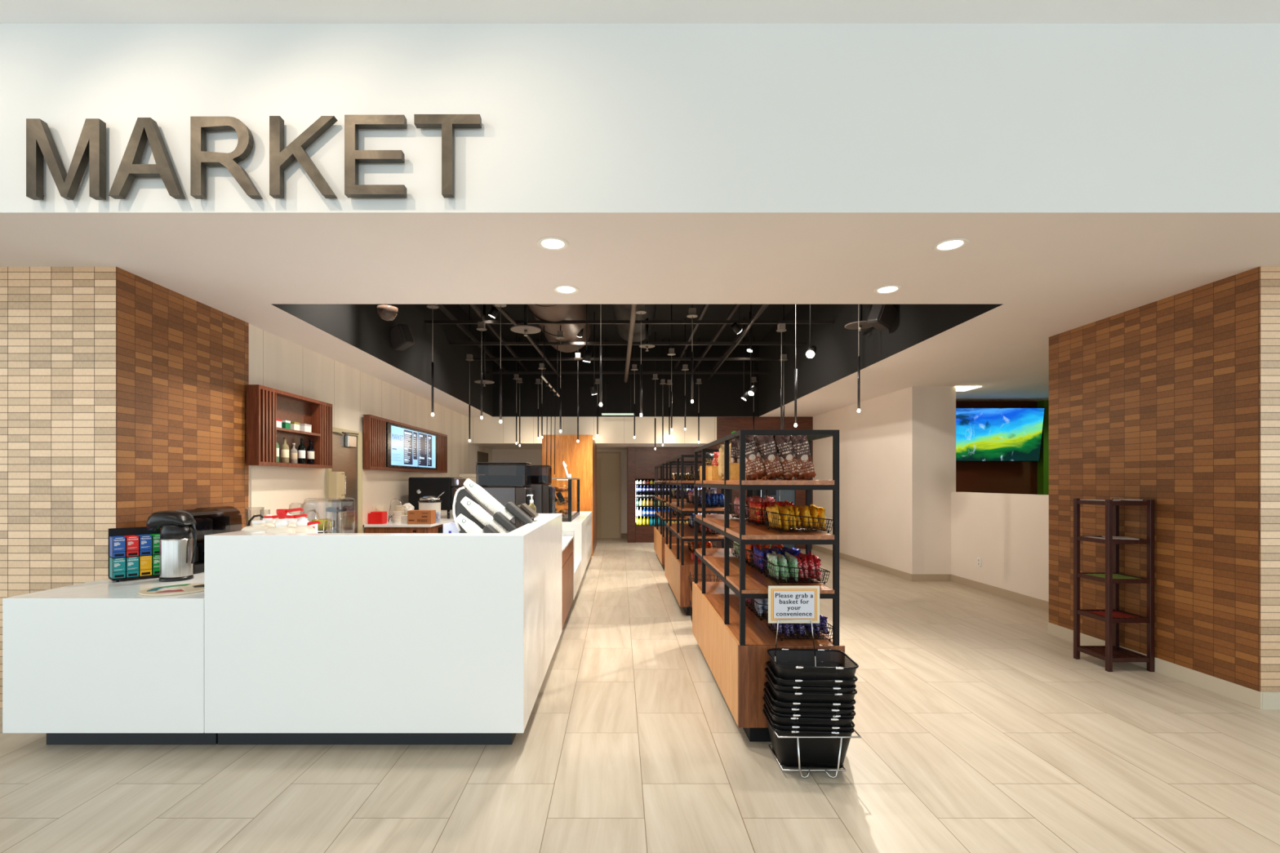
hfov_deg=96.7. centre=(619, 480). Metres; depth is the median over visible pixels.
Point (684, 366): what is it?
pendant light
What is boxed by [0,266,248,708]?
tiled wall
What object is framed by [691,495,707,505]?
wire basket
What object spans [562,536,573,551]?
countertop
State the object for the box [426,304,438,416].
pendant light
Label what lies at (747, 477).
bag
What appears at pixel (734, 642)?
gondola
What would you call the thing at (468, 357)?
pendant light
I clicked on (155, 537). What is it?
box
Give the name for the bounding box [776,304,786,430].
pendant light
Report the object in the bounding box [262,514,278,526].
jug
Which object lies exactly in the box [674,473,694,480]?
wire basket
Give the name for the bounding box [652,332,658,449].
pendant light
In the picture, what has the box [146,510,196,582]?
airpot
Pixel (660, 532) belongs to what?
gondola
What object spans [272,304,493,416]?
wall
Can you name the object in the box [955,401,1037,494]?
wall
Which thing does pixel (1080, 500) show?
shelf
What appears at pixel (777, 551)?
snack bag
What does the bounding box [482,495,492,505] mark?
paper cup
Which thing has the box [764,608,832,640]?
wire basket
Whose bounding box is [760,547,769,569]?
snack bag
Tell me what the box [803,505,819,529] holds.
snack bag
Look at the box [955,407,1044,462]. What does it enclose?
television
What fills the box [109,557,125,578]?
box
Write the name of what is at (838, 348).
wall
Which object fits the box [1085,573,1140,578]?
leaflet
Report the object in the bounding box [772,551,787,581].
snack bag
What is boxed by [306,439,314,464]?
liquor bottle
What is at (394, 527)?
countertop
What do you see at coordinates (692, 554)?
tray
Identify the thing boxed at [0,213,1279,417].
ceiling
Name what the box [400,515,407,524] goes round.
tub
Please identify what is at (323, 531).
wire shelf
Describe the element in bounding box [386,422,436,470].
screen
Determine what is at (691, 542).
snack bag
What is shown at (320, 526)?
measuring cup
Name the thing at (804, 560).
snack bag
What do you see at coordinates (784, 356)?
pendant light
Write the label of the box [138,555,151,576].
box
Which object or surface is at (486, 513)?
paper cup
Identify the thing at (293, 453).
liquor bottle
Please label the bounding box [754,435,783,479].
bag
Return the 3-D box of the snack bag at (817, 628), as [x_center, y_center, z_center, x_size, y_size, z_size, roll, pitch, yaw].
[1.093,0.803,3.218,0.047,0.105,0.238,0,0,-3]
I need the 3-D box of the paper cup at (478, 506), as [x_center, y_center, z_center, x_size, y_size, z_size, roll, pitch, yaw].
[-0.972,0.169,3.746,0.123,0.119,0.081,0,0,11]
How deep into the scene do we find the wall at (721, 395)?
11.68 m
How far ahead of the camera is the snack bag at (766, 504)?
3.68 m
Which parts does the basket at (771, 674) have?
handle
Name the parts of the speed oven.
leg, door, control panel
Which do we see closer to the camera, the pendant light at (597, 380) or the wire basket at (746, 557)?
the wire basket at (746, 557)
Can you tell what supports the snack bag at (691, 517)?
in the wire basket at (689, 524)
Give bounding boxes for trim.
[326,426,362,533]
[424,320,834,324]
[437,304,507,371]
[448,342,807,345]
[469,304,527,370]
[472,357,780,359]
[485,371,768,373]
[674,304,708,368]
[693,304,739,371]
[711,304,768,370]
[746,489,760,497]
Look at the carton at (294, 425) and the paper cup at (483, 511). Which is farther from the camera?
the carton at (294, 425)
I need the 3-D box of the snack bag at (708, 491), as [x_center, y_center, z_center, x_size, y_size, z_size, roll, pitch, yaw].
[1.040,0.183,6.631,0.064,0.186,0.246,0,0,-5]
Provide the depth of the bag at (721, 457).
3.74 m
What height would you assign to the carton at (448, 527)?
0.240 m
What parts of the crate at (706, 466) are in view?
panel, panel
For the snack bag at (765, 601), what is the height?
0.119 m
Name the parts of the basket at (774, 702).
handle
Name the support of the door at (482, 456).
in the wall at (275, 362)
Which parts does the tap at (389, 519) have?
spout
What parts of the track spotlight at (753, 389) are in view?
stem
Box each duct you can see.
[527,304,591,352]
[612,304,656,342]
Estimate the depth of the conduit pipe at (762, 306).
8.12 m
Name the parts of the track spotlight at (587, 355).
stem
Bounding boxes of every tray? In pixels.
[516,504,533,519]
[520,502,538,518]
[690,552,701,560]
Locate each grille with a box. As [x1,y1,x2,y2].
[390,324,404,347]
[879,304,897,327]
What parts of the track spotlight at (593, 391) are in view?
stem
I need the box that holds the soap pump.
[526,494,536,512]
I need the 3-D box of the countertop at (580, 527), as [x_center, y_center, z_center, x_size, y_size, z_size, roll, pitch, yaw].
[-0.997,0.970,8.250,1.006,0.860,4.100,0,0,0]
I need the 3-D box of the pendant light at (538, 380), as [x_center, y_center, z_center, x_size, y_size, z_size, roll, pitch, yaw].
[-1.624,-1.841,11.400,0.130,2.018,0.130,0,0,0]
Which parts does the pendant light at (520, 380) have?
stem, rod, cord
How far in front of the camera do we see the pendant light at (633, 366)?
9.99 m
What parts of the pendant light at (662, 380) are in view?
rod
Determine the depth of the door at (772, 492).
11.74 m
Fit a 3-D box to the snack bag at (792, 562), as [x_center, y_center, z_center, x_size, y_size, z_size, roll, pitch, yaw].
[0.993,0.492,3.278,0.046,0.148,0.234,0,0,-6]
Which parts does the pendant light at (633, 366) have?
rod, cord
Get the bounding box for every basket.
[671,508,690,515]
[673,491,688,498]
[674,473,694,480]
[685,494,692,503]
[687,517,699,528]
[687,541,715,552]
[688,569,719,593]
[688,600,692,622]
[690,471,698,480]
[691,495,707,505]
[697,497,724,507]
[697,522,719,534]
[729,503,749,518]
[729,541,739,558]
[738,545,753,565]
[738,597,754,608]
[745,506,768,525]
[747,551,767,573]
[748,599,768,620]
[761,558,830,584]
[762,696,853,752]
[762,708,854,768]
[763,510,832,533]
[763,687,854,728]
[763,693,855,751]
[763,703,854,764]
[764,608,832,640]
[764,666,856,710]
[764,672,857,709]
[764,681,855,718]
[765,660,857,703]
[766,648,858,702]
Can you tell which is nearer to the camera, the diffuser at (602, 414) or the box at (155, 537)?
the box at (155, 537)
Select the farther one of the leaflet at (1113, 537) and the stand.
the leaflet at (1113, 537)
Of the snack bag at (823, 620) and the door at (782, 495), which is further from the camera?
the door at (782, 495)
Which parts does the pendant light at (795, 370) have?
rod, cord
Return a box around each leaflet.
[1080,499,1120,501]
[1083,536,1114,539]
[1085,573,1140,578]
[1088,611,1140,617]
[1102,536,1139,539]
[1113,498,1142,500]
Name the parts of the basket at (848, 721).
handle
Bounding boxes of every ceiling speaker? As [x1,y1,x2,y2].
[390,324,414,350]
[866,304,897,330]
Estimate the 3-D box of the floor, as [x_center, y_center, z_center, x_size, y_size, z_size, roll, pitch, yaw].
[1.000,1.450,4.500,18.000,0.100,21.000,0,0,0]
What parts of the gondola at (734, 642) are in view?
post, post, panel, post, post, post, rail, rail, rail, rail, post, panel, post, post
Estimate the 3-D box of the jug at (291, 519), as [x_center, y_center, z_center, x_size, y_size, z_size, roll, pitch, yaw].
[-2.016,0.367,3.521,0.174,0.326,0.120,0,0,-3]
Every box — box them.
[109,535,125,557]
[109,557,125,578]
[123,535,138,556]
[126,556,138,577]
[136,534,151,555]
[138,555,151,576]
[150,533,159,555]
[151,555,159,574]
[407,510,435,524]
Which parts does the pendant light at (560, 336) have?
cord, rod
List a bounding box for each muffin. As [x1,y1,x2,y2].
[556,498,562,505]
[559,509,565,514]
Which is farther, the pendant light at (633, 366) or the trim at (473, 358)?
the pendant light at (633, 366)
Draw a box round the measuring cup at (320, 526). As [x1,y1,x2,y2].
[311,519,330,530]
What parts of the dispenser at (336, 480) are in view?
handle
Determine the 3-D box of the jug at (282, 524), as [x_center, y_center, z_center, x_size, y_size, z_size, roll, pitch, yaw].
[-1.907,0.342,3.250,0.208,0.376,0.120,0,0,0]
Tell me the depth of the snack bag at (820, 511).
3.15 m
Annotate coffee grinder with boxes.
[177,508,226,573]
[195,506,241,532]
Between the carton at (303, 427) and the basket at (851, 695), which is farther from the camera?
the carton at (303, 427)
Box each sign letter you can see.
[26,118,106,199]
[108,117,185,199]
[190,116,262,199]
[269,115,337,198]
[344,115,406,197]
[413,114,481,197]
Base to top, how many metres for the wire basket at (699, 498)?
0.110 m
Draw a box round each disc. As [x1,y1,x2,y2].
[137,582,204,595]
[474,304,494,386]
[510,304,541,336]
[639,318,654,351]
[844,304,871,331]
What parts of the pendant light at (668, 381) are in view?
rod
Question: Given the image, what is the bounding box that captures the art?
[146,583,204,592]
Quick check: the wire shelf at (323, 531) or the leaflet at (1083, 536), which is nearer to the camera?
the wire shelf at (323, 531)
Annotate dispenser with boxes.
[328,471,346,499]
[452,486,538,533]
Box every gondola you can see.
[653,463,694,566]
[664,454,732,615]
[692,430,844,742]
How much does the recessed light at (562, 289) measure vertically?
0.005 m
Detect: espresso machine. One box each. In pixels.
[475,462,534,527]
[529,465,555,513]
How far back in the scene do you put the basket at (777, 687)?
2.69 m
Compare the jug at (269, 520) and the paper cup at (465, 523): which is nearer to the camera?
the jug at (269, 520)
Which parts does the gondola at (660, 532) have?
post, post, panel, post, post, rail, rail, rail, panel, post, post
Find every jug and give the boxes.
[241,520,273,530]
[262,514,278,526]
[265,507,303,533]
[285,514,307,527]
[294,516,320,533]
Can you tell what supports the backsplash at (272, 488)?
attached to the wall at (275, 362)
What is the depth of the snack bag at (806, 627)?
3.14 m
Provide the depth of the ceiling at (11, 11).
2.73 m
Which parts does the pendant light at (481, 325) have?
stem, rod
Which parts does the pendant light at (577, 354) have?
rod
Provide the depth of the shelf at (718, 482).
3.00 m
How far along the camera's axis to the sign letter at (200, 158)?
2.74 m
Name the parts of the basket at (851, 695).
handle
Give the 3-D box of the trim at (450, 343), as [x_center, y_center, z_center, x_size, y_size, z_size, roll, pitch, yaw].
[0.134,-2.100,8.700,5.467,0.040,0.040,0,0,0]
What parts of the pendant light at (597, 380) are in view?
rod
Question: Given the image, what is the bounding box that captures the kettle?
[417,492,444,512]
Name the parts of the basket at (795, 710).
handle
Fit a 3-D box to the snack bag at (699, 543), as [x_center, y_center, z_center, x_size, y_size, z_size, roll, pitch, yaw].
[0.994,0.802,7.038,0.062,0.108,0.244,0,0,3]
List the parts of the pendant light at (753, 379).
stem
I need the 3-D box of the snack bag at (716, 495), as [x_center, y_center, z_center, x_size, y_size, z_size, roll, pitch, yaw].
[1.057,0.205,6.198,0.055,0.148,0.246,0,0,3]
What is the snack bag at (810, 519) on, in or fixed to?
in the wire basket at (780, 530)
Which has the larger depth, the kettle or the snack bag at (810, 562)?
the kettle
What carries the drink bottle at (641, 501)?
on the cooler
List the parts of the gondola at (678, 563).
post, post, panel, post, rail, post, rail, rail, rail, panel, post, post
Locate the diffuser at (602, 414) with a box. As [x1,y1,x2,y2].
[601,413,633,415]
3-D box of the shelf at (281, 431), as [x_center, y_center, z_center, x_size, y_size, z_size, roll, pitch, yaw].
[-3.022,-0.456,5.303,0.094,0.022,0.725,0,0,0]
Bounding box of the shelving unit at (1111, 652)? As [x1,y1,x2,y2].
[1073,498,1154,671]
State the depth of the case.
7.72 m
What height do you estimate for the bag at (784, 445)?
0.277 m
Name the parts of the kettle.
lid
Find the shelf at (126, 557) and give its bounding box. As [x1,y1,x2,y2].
[109,554,159,558]
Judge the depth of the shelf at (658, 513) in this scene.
9.25 m
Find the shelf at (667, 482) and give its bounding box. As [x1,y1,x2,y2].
[666,480,694,483]
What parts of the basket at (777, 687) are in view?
handle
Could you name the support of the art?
on the disc at (181, 588)
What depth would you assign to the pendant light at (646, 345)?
7.88 m
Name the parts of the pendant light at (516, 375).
stem, rod, cord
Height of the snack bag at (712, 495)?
0.137 m
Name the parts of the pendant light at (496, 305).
rod, cord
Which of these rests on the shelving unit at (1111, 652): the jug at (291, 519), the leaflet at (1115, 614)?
the leaflet at (1115, 614)
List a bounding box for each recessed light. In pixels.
[536,236,568,250]
[552,284,578,293]
[873,284,902,293]
[932,238,968,251]
[955,386,982,391]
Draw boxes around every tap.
[247,514,263,526]
[387,498,401,523]
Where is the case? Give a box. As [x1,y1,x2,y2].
[551,478,580,521]
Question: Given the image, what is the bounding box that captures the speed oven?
[408,477,466,518]
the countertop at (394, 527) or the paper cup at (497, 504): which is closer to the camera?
the paper cup at (497, 504)
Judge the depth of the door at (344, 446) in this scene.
6.45 m
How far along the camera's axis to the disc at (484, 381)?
8.98 m
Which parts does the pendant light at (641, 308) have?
rod, cord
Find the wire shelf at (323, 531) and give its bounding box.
[315,517,333,533]
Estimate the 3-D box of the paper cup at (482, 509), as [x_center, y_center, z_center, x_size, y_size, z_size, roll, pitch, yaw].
[-0.946,0.191,3.746,0.123,0.119,0.081,0,0,11]
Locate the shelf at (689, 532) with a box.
[666,522,724,538]
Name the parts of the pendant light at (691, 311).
rod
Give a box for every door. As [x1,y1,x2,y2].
[331,431,358,533]
[477,451,488,462]
[596,451,621,538]
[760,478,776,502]
[776,477,795,548]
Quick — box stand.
[761,710,861,778]
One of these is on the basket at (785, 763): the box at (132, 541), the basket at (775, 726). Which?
the basket at (775, 726)
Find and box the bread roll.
[555,487,564,492]
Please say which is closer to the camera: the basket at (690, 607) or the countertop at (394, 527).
the basket at (690, 607)
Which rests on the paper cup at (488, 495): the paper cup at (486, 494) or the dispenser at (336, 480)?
the paper cup at (486, 494)
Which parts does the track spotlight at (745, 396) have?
stem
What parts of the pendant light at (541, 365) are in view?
stem, rod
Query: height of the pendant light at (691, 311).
1.926 m
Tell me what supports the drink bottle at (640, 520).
on the cooler
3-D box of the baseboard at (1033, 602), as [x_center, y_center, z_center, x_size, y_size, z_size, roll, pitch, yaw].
[4.254,1.350,8.443,0.546,0.100,6.480,0,0,-10]
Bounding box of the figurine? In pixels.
[562,461,571,478]
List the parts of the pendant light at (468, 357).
rod, stem, cord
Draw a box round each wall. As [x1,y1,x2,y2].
[0,23,1279,213]
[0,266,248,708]
[248,324,492,533]
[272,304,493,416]
[467,417,716,449]
[492,449,626,533]
[493,345,759,416]
[542,435,596,555]
[626,447,706,542]
[706,417,813,549]
[759,304,1001,416]
[813,386,924,573]
[951,492,1048,601]
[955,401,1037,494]
[1037,400,1048,494]
[1048,266,1279,692]
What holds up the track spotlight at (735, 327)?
hanging from the ceiling at (603, 332)
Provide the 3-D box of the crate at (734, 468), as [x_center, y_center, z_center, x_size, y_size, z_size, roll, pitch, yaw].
[0.766,-0.056,3.520,0.188,0.105,0.200,0,0,0]
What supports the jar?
on the blender
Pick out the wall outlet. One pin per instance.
(979, 560)
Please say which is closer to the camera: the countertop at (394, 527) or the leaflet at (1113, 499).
the leaflet at (1113, 499)
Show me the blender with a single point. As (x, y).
(330, 508)
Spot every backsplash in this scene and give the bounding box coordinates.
[249,465,324,525]
[362,469,423,524]
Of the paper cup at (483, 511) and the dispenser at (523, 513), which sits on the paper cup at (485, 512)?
the paper cup at (483, 511)
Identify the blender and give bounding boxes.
[320,497,350,517]
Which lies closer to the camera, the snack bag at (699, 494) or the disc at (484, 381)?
the snack bag at (699, 494)
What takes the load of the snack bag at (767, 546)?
in the wire basket at (746, 557)
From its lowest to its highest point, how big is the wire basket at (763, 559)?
0.110 m
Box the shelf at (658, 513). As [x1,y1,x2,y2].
[654,511,689,519]
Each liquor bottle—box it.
[276,442,279,462]
[280,437,288,462]
[289,443,297,463]
[297,437,305,463]
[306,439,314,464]
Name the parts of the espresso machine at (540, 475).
brew panel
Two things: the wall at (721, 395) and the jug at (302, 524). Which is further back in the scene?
the wall at (721, 395)
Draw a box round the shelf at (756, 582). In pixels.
[695,548,834,593]
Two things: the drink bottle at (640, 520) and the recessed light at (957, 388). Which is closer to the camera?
the recessed light at (957, 388)
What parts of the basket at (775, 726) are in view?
handle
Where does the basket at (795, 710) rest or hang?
on the basket at (773, 712)
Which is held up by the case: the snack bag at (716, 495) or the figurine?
the figurine
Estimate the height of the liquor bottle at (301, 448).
0.250 m
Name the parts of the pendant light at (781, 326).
rod, cord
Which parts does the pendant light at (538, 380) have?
stem, rod, cord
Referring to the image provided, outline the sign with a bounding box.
[768,586,819,681]
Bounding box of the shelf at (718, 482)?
[695,480,834,484]
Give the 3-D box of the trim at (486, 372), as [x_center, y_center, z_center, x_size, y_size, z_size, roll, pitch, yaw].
[0.134,-2.070,10.900,5.467,0.040,0.040,0,0,0]
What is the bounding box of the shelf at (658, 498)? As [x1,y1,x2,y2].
[654,496,686,501]
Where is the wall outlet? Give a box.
[977,557,981,567]
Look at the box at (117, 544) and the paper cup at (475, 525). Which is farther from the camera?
the paper cup at (475, 525)
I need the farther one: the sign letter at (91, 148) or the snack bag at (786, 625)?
the snack bag at (786, 625)
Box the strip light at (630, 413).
[601,360,633,415]
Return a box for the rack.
[108,526,159,582]
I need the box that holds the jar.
[325,506,346,517]
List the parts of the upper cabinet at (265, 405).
panel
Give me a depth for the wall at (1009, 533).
6.84 m
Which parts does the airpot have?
carry handle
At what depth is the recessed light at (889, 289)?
3.90 m
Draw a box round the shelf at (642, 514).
[635,514,693,516]
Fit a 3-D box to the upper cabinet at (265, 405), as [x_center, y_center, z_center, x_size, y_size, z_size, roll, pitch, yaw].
[-3.028,-0.463,5.303,0.106,0.665,1.205,0,0,0]
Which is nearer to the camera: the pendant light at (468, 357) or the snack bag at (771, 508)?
the snack bag at (771, 508)
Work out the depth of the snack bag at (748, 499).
4.22 m
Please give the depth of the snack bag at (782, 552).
3.62 m
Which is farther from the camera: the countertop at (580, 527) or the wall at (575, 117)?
the countertop at (580, 527)
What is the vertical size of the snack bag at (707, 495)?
0.145 m
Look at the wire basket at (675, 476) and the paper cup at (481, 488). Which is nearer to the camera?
the paper cup at (481, 488)
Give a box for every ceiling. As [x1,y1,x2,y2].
[0,0,1279,23]
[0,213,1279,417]
[458,304,795,342]
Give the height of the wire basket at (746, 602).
0.110 m
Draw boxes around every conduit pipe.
[493,304,563,380]
[623,304,637,382]
[708,304,765,379]
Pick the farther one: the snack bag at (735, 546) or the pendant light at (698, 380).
the pendant light at (698, 380)
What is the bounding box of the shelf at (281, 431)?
[276,426,319,435]
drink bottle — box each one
[635,506,639,515]
[635,516,639,524]
[639,498,642,506]
[639,506,642,515]
[639,516,642,524]
[646,506,649,515]
[646,516,649,524]
[649,498,653,506]
[649,506,653,515]
[649,516,653,524]
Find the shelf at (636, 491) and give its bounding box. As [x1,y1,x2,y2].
[635,491,693,492]
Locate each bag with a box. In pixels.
[403,502,414,513]
[688,491,692,502]
[688,515,693,526]
[690,541,694,551]
[693,488,700,503]
[697,541,702,548]
[705,452,713,465]
[706,488,711,497]
[706,493,711,506]
[707,541,712,548]
[709,493,715,506]
[711,452,719,466]
[715,493,718,506]
[717,443,731,479]
[717,493,722,506]
[720,493,724,506]
[729,438,736,462]
[733,496,739,516]
[733,541,739,555]
[734,435,766,479]
[734,439,739,462]
[745,440,765,479]
[745,496,754,515]
[745,544,752,562]
[748,501,762,523]
[751,495,762,502]
[751,544,758,554]
[752,546,764,570]
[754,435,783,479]
[754,599,764,617]
[756,500,766,523]
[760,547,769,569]
[761,502,769,521]
[761,544,769,548]
[762,599,768,613]
[764,495,775,502]
[764,547,773,554]
[765,506,782,528]
[766,553,779,579]
[768,501,780,506]
[771,546,782,555]
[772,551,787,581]
[772,623,782,635]
[773,435,798,479]
[773,546,787,556]
[774,503,790,530]
[777,553,789,579]
[781,501,792,506]
[782,505,792,528]
[782,546,796,555]
[782,623,790,637]
[784,551,799,582]
[785,504,796,530]
[788,552,804,580]
[788,623,794,636]
[790,435,816,479]
[791,547,800,556]
[792,506,800,528]
[793,623,804,636]
[798,505,808,528]
[798,553,816,579]
[799,551,808,580]
[802,506,813,528]
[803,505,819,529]
[804,623,814,635]
[808,551,821,582]
[810,504,826,530]
[813,623,820,636]
[818,614,828,635]
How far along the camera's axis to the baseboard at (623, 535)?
13.89 m
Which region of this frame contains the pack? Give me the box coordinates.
[435,511,440,523]
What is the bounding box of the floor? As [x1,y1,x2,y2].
[0,537,1279,852]
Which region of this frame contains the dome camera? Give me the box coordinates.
[377,304,398,320]
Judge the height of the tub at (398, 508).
0.199 m
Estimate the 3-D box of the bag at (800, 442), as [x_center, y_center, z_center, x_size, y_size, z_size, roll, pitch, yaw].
[1.006,-0.142,3.140,0.131,0.269,0.102,0,0,34]
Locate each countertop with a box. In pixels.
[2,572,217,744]
[21,572,204,596]
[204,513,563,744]
[364,510,454,533]
[556,511,591,599]
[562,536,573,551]
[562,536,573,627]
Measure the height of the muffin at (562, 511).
0.088 m
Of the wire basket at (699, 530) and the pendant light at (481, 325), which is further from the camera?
the pendant light at (481, 325)
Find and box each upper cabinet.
[246,384,332,468]
[363,414,447,472]
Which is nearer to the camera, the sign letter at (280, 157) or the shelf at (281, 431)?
the sign letter at (280, 157)
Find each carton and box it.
[276,418,281,427]
[281,420,290,429]
[290,422,299,431]
[299,423,311,432]
[443,521,459,533]
[458,474,475,477]
[462,477,475,480]
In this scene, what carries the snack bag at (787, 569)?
in the wire basket at (763, 559)
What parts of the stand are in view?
leg, leg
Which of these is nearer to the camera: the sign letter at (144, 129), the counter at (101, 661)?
the sign letter at (144, 129)
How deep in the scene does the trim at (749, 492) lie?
11.78 m
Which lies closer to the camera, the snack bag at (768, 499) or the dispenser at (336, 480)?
the snack bag at (768, 499)
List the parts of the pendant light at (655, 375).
stem, rod, cord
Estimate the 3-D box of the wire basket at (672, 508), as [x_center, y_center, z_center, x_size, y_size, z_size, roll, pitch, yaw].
[1.042,0.520,9.435,0.310,0.110,0.300,0,0,0]
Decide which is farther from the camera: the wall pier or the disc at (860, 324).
the wall pier
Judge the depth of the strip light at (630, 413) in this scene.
11.39 m
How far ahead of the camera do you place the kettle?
7.39 m
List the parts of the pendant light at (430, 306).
rod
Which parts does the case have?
frame, post, post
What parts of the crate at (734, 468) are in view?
panel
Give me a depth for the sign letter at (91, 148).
2.74 m
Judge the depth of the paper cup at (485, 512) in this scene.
3.71 m
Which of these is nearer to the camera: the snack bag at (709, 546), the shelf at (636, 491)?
the snack bag at (709, 546)
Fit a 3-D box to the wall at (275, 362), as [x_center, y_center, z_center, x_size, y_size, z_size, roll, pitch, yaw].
[-3.353,0.041,9.426,0.494,2.718,9.348,0,0,0]
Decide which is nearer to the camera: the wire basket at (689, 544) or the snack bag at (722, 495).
the snack bag at (722, 495)
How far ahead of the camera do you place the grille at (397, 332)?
6.43 m
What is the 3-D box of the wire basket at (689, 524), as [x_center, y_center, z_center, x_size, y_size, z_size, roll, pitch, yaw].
[1.012,0.520,7.035,0.310,0.110,0.300,0,0,0]
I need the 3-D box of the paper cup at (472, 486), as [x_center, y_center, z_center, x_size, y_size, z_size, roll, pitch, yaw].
[-0.979,0.044,3.806,0.123,0.120,0.081,0,0,11]
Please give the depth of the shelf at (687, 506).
6.13 m
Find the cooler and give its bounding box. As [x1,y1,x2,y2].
[635,479,706,525]
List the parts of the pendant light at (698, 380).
rod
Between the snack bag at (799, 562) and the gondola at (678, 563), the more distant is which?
the gondola at (678, 563)
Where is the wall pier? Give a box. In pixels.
[911,386,955,573]
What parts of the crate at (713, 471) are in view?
panel, panel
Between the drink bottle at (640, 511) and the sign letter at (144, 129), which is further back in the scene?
the drink bottle at (640, 511)
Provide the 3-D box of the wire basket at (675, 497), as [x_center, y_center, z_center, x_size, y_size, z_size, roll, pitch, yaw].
[1.042,0.230,9.135,0.310,0.110,0.300,0,0,0]
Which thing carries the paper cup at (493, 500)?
on the paper cup at (495, 500)
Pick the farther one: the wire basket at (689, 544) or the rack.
the wire basket at (689, 544)
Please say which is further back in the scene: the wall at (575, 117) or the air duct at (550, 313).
the air duct at (550, 313)
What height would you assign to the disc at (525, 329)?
0.580 m
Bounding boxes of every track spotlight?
[488,304,498,318]
[576,328,583,337]
[582,304,591,362]
[590,311,596,395]
[730,306,742,333]
[741,316,749,400]
[746,311,754,351]
[747,304,756,395]
[805,304,816,358]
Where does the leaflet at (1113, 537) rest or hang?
on the shelving unit at (1111, 652)
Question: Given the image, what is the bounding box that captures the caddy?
[368,506,386,524]
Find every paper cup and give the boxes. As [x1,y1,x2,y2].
[455,513,475,531]
[460,496,478,513]
[462,478,480,495]
[466,523,475,533]
[467,524,477,533]
[471,505,480,515]
[472,506,481,515]
[473,487,483,497]
[473,507,482,517]
[475,488,484,498]
[475,508,484,519]
[476,510,485,519]
[477,490,487,501]
[477,511,486,521]
[479,511,488,521]
[480,493,488,502]
[480,513,489,523]
[481,493,490,503]
[481,514,491,524]
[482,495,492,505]
[483,515,492,525]
[484,497,494,506]
[486,498,495,508]
[488,499,496,509]
[490,502,499,511]
[491,502,501,512]
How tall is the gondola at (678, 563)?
1.669 m
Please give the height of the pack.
0.140 m
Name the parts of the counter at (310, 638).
panel, panel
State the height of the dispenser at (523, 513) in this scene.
0.493 m
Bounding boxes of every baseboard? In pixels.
[621,533,626,537]
[812,544,1048,611]
[1047,622,1279,709]
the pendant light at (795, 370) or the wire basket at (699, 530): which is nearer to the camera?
the pendant light at (795, 370)
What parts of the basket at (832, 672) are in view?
handle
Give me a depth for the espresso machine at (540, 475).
5.60 m
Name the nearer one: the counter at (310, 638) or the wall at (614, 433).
the counter at (310, 638)
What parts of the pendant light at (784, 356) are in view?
stem, rod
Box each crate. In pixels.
[699,465,711,480]
[707,466,721,480]
[728,462,762,479]
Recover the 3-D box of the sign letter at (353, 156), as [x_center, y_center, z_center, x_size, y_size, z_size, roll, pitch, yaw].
[-1.179,-1.571,2.768,0.287,0.382,0.058,0,0,0]
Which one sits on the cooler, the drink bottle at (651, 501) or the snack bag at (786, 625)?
the drink bottle at (651, 501)
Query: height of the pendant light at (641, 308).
1.469 m
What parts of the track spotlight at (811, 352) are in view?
stem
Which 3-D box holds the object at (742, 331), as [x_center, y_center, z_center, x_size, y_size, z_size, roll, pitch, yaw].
[1.900,-2.285,7.961,0.040,0.050,7.438,0,0,0]
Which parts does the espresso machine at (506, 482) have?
hopper lid, brew panel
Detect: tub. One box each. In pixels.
[392,511,402,522]
[395,505,404,515]
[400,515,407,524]
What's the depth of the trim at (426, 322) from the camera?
7.58 m
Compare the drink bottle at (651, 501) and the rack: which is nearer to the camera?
the rack
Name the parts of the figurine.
arm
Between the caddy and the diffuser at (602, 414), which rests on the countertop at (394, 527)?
the caddy
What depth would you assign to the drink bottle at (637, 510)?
13.09 m
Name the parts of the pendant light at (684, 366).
rod, stem, cord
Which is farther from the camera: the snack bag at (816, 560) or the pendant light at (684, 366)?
the pendant light at (684, 366)
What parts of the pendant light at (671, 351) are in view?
stem, cord, rod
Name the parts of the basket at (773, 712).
handle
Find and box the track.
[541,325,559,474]
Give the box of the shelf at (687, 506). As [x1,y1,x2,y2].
[666,502,729,511]
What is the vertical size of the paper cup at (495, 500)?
0.120 m
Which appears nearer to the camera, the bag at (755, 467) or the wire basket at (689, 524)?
the bag at (755, 467)
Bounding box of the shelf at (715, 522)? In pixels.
[695,514,834,539]
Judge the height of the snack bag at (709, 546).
0.117 m
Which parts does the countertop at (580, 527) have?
panel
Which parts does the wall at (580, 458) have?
panel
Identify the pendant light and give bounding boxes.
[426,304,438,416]
[465,305,473,441]
[476,304,486,419]
[494,304,506,423]
[513,333,519,444]
[516,337,523,446]
[534,338,541,439]
[537,329,546,438]
[555,324,564,432]
[573,345,582,442]
[595,378,599,436]
[599,346,602,406]
[631,345,638,438]
[635,304,646,416]
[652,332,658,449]
[659,378,666,445]
[666,379,672,436]
[667,304,675,431]
[681,318,688,430]
[686,304,697,403]
[695,378,702,443]
[751,336,756,430]
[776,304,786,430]
[779,304,787,430]
[794,304,797,426]
[857,355,860,412]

